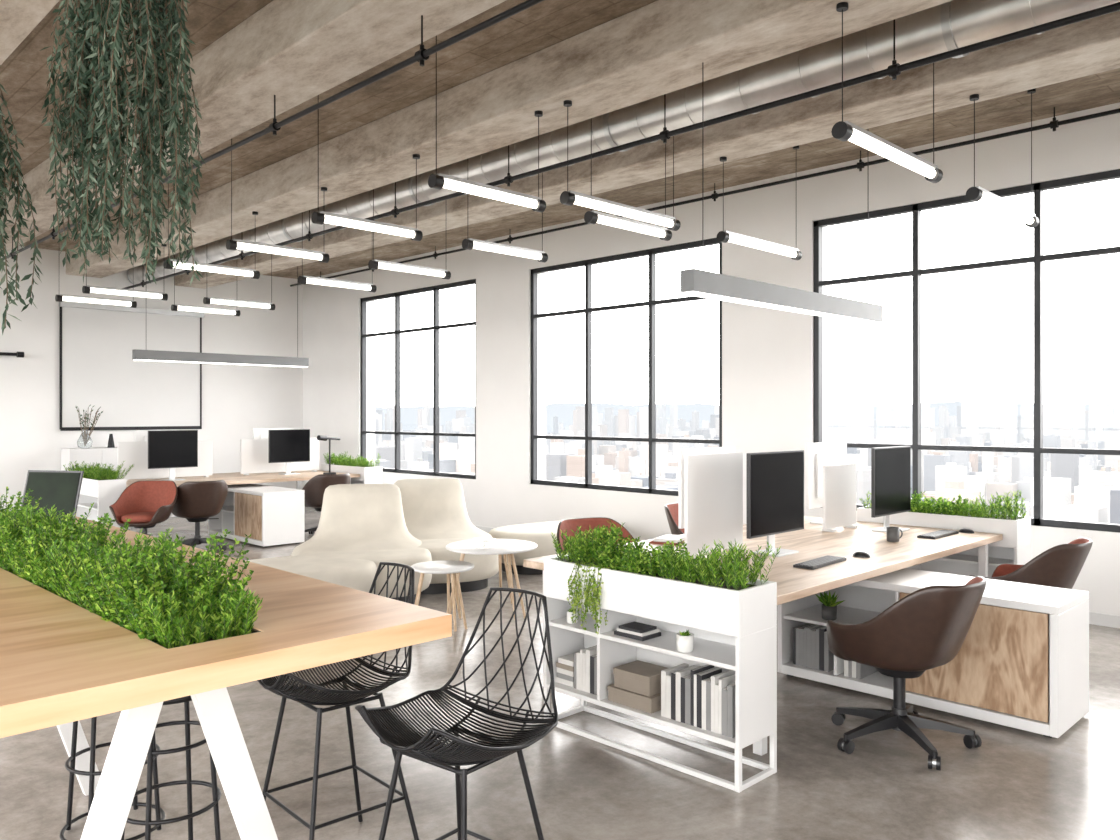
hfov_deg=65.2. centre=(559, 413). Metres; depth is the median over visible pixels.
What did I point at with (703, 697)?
upright books
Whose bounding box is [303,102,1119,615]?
wall
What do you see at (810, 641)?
binders
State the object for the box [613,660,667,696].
storage box
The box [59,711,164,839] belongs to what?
bar stool
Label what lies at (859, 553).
computer mouse
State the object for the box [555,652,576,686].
stacked books
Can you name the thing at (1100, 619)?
baseboard
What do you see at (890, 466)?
computer monitor
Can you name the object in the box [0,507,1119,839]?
floor
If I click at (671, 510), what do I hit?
office chair
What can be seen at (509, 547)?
round coffee table
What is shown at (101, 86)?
hanging plant
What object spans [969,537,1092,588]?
office chair
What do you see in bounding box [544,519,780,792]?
bookshelf
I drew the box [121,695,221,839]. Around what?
bar stool
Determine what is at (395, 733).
bar stool
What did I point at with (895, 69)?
conduit pipe
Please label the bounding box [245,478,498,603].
lounge chairs
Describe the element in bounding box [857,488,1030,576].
planter
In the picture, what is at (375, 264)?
tube light
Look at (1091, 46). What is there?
ceiling beam
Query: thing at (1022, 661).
base cabinet
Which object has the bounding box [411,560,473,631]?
round coffee table
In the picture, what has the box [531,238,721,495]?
window
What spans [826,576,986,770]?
office chair
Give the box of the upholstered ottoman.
[489,521,559,574]
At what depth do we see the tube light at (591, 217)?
6.40 m
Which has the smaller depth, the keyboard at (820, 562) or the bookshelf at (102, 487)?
the keyboard at (820, 562)
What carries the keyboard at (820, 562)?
on the office desk at (793, 583)
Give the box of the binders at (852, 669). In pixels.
[844,660,876,678]
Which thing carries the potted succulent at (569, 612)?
in the bookshelf at (731, 616)
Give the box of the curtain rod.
[0,352,23,357]
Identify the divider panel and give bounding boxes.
[118,440,211,480]
[240,438,318,474]
[684,452,742,557]
[822,463,856,531]
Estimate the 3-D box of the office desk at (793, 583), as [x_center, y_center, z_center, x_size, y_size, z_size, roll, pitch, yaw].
[1.460,1.225,5.660,3.140,0.750,1.600,0,0,-45]
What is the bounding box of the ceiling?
[0,0,1119,278]
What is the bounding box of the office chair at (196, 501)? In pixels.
[172,480,227,550]
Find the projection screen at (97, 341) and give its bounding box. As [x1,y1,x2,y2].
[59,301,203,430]
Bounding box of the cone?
[107,434,114,447]
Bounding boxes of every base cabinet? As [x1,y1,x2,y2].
[208,484,304,546]
[778,568,1088,737]
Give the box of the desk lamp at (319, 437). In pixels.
[317,435,339,474]
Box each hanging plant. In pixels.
[0,65,42,334]
[40,0,204,285]
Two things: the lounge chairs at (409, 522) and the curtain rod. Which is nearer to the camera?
the lounge chairs at (409, 522)
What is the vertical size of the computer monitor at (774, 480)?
0.620 m
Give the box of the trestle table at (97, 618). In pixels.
[0,487,451,839]
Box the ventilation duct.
[126,0,1119,284]
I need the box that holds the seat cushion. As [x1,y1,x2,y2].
[121,512,155,521]
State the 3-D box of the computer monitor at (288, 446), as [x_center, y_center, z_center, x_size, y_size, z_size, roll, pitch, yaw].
[-3.818,0.534,12.360,0.620,0.630,0.180,0,0,-45]
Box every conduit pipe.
[4,0,543,259]
[121,2,1119,288]
[290,107,1119,286]
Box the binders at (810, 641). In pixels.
[793,623,833,671]
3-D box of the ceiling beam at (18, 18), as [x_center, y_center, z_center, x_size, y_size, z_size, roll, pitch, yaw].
[-2.934,-2.165,4.419,0.480,0.330,17.400,0,0,-45]
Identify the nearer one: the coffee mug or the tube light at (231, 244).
the coffee mug
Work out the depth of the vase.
12.48 m
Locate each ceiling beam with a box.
[0,0,58,64]
[0,0,505,250]
[66,0,952,277]
[175,11,1119,288]
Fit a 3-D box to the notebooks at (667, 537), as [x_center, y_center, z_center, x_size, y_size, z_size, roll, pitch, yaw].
[0.743,0.835,5.834,0.200,0.030,0.300,0,0,28]
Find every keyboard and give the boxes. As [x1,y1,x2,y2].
[793,555,845,569]
[917,530,958,538]
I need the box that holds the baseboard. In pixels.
[310,507,1119,627]
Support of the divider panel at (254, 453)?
on the office desk at (236, 477)
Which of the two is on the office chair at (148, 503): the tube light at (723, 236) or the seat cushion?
the seat cushion
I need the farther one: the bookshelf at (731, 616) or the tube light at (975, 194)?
the tube light at (975, 194)
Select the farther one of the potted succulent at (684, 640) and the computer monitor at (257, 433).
the computer monitor at (257, 433)
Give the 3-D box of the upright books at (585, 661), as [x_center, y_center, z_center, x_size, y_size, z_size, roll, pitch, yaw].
[0.192,1.289,4.456,0.173,0.211,0.169,0,0,-45]
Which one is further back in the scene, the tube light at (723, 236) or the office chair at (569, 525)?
the tube light at (723, 236)
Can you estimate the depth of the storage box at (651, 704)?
4.14 m
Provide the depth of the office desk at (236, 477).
11.73 m
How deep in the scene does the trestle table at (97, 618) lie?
2.23 m
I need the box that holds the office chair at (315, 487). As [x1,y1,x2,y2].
[302,473,350,533]
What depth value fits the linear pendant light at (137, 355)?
11.68 m
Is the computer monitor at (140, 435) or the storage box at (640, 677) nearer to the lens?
the storage box at (640, 677)
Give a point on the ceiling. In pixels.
(24, 75)
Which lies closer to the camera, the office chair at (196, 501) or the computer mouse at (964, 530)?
the computer mouse at (964, 530)
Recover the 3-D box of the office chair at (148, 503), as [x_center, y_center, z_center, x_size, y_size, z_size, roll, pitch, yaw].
[-4.607,1.182,9.743,0.696,0.833,0.750,0,0,-3]
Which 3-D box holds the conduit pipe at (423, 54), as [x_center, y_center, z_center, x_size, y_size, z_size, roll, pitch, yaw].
[-1.824,-1.875,5.530,0.056,0.250,17.380,0,0,-45]
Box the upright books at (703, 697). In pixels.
[661,663,734,737]
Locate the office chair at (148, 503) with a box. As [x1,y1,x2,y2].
[109,480,177,534]
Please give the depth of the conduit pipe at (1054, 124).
7.97 m
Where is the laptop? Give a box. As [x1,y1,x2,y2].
[21,470,83,522]
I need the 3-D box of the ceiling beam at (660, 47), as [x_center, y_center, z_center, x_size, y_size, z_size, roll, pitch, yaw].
[-0.771,-2.165,6.583,0.480,0.330,17.400,0,0,-45]
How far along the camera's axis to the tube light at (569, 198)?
5.91 m
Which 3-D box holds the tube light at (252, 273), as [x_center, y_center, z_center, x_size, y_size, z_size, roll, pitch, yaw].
[-3.316,-1.834,8.379,0.900,0.992,0.084,0,0,-45]
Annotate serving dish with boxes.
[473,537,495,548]
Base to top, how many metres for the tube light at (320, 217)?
0.992 m
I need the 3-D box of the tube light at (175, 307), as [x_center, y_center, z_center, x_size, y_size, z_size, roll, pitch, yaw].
[-4.716,-1.834,11.688,0.900,0.992,0.084,0,0,-45]
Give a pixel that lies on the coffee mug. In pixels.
(893, 533)
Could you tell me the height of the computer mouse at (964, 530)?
0.030 m
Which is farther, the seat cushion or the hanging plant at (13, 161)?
the seat cushion
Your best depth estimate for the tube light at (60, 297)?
10.71 m
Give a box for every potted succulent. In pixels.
[567,607,577,623]
[676,629,693,652]
[815,590,844,620]
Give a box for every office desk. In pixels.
[126,470,359,531]
[523,516,1002,755]
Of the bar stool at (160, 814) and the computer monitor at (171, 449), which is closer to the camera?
the bar stool at (160, 814)
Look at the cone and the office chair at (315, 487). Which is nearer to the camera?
the office chair at (315, 487)
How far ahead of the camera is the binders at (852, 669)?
5.07 m
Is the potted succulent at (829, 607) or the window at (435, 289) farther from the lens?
the window at (435, 289)
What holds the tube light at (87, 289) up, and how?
hanging from the ceiling
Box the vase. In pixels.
[75,405,102,447]
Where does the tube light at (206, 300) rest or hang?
hanging from the ceiling
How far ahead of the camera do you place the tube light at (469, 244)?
7.40 m
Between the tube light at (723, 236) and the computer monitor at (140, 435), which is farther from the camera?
the computer monitor at (140, 435)
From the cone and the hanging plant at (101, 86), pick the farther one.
the cone
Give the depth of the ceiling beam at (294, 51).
5.09 m
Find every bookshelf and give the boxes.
[63,461,133,528]
[321,451,382,483]
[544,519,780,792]
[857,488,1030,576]
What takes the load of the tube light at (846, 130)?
hanging from the ceiling
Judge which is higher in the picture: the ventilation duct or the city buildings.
the ventilation duct
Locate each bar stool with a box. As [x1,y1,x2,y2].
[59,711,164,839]
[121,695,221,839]
[257,562,418,839]
[355,587,557,839]
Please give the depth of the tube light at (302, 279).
9.26 m
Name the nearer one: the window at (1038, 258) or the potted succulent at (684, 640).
the potted succulent at (684, 640)
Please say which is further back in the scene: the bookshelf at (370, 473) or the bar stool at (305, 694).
the bookshelf at (370, 473)
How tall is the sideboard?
1.110 m
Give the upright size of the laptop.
0.266 m
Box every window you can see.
[361,279,475,478]
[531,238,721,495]
[813,169,1119,532]
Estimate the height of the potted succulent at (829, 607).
0.185 m
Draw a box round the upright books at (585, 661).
[574,645,596,694]
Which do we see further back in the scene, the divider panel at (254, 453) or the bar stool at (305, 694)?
the divider panel at (254, 453)
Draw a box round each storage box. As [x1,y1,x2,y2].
[607,684,660,713]
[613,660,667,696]
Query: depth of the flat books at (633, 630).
4.20 m
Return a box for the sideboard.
[61,447,117,470]
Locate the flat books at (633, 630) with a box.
[614,622,660,640]
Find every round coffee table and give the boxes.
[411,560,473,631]
[446,539,537,619]
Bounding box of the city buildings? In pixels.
[375,403,1119,523]
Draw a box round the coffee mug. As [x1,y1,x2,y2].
[886,526,902,541]
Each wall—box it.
[0,246,302,511]
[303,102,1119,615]
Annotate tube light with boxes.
[55,256,136,307]
[82,233,167,300]
[163,170,259,278]
[171,254,239,315]
[203,254,274,309]
[226,139,328,262]
[298,212,376,292]
[311,95,422,240]
[368,189,450,279]
[428,35,545,212]
[462,173,547,262]
[560,100,680,230]
[584,118,671,240]
[717,145,801,259]
[831,2,942,182]
[966,88,1038,227]
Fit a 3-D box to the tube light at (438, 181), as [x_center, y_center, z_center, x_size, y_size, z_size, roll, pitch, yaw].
[-0.438,-1.834,5.501,0.900,0.992,0.084,0,0,-45]
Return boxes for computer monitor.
[135,430,162,478]
[148,430,197,480]
[253,428,291,472]
[269,429,309,474]
[678,446,734,528]
[746,450,803,556]
[806,441,846,524]
[871,446,910,531]
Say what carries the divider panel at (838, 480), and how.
on the office desk at (793, 583)
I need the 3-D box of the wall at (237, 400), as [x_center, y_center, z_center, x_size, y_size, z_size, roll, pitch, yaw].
[-8.489,-0.365,11.381,11.090,3.930,0.300,0,0,-45]
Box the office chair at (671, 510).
[664,503,683,534]
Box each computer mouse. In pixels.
[853,551,869,557]
[959,528,973,532]
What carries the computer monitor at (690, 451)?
on the office desk at (793, 583)
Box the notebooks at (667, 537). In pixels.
[649,534,683,544]
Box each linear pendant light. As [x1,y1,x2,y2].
[132,266,308,367]
[680,62,882,323]
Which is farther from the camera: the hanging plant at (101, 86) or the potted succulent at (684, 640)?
the potted succulent at (684, 640)
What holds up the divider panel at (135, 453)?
on the office desk at (236, 477)
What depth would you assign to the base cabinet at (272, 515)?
10.72 m
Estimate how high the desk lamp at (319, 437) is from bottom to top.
0.555 m
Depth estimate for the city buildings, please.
1612.37 m
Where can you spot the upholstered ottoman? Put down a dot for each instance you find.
(539, 533)
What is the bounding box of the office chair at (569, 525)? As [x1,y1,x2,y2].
[557,517,633,552]
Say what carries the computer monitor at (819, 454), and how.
on the office desk at (793, 583)
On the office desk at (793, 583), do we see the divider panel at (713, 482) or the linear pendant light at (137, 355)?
the divider panel at (713, 482)
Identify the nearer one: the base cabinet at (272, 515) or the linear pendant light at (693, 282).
the linear pendant light at (693, 282)
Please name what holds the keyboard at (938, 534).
on the office desk at (793, 583)

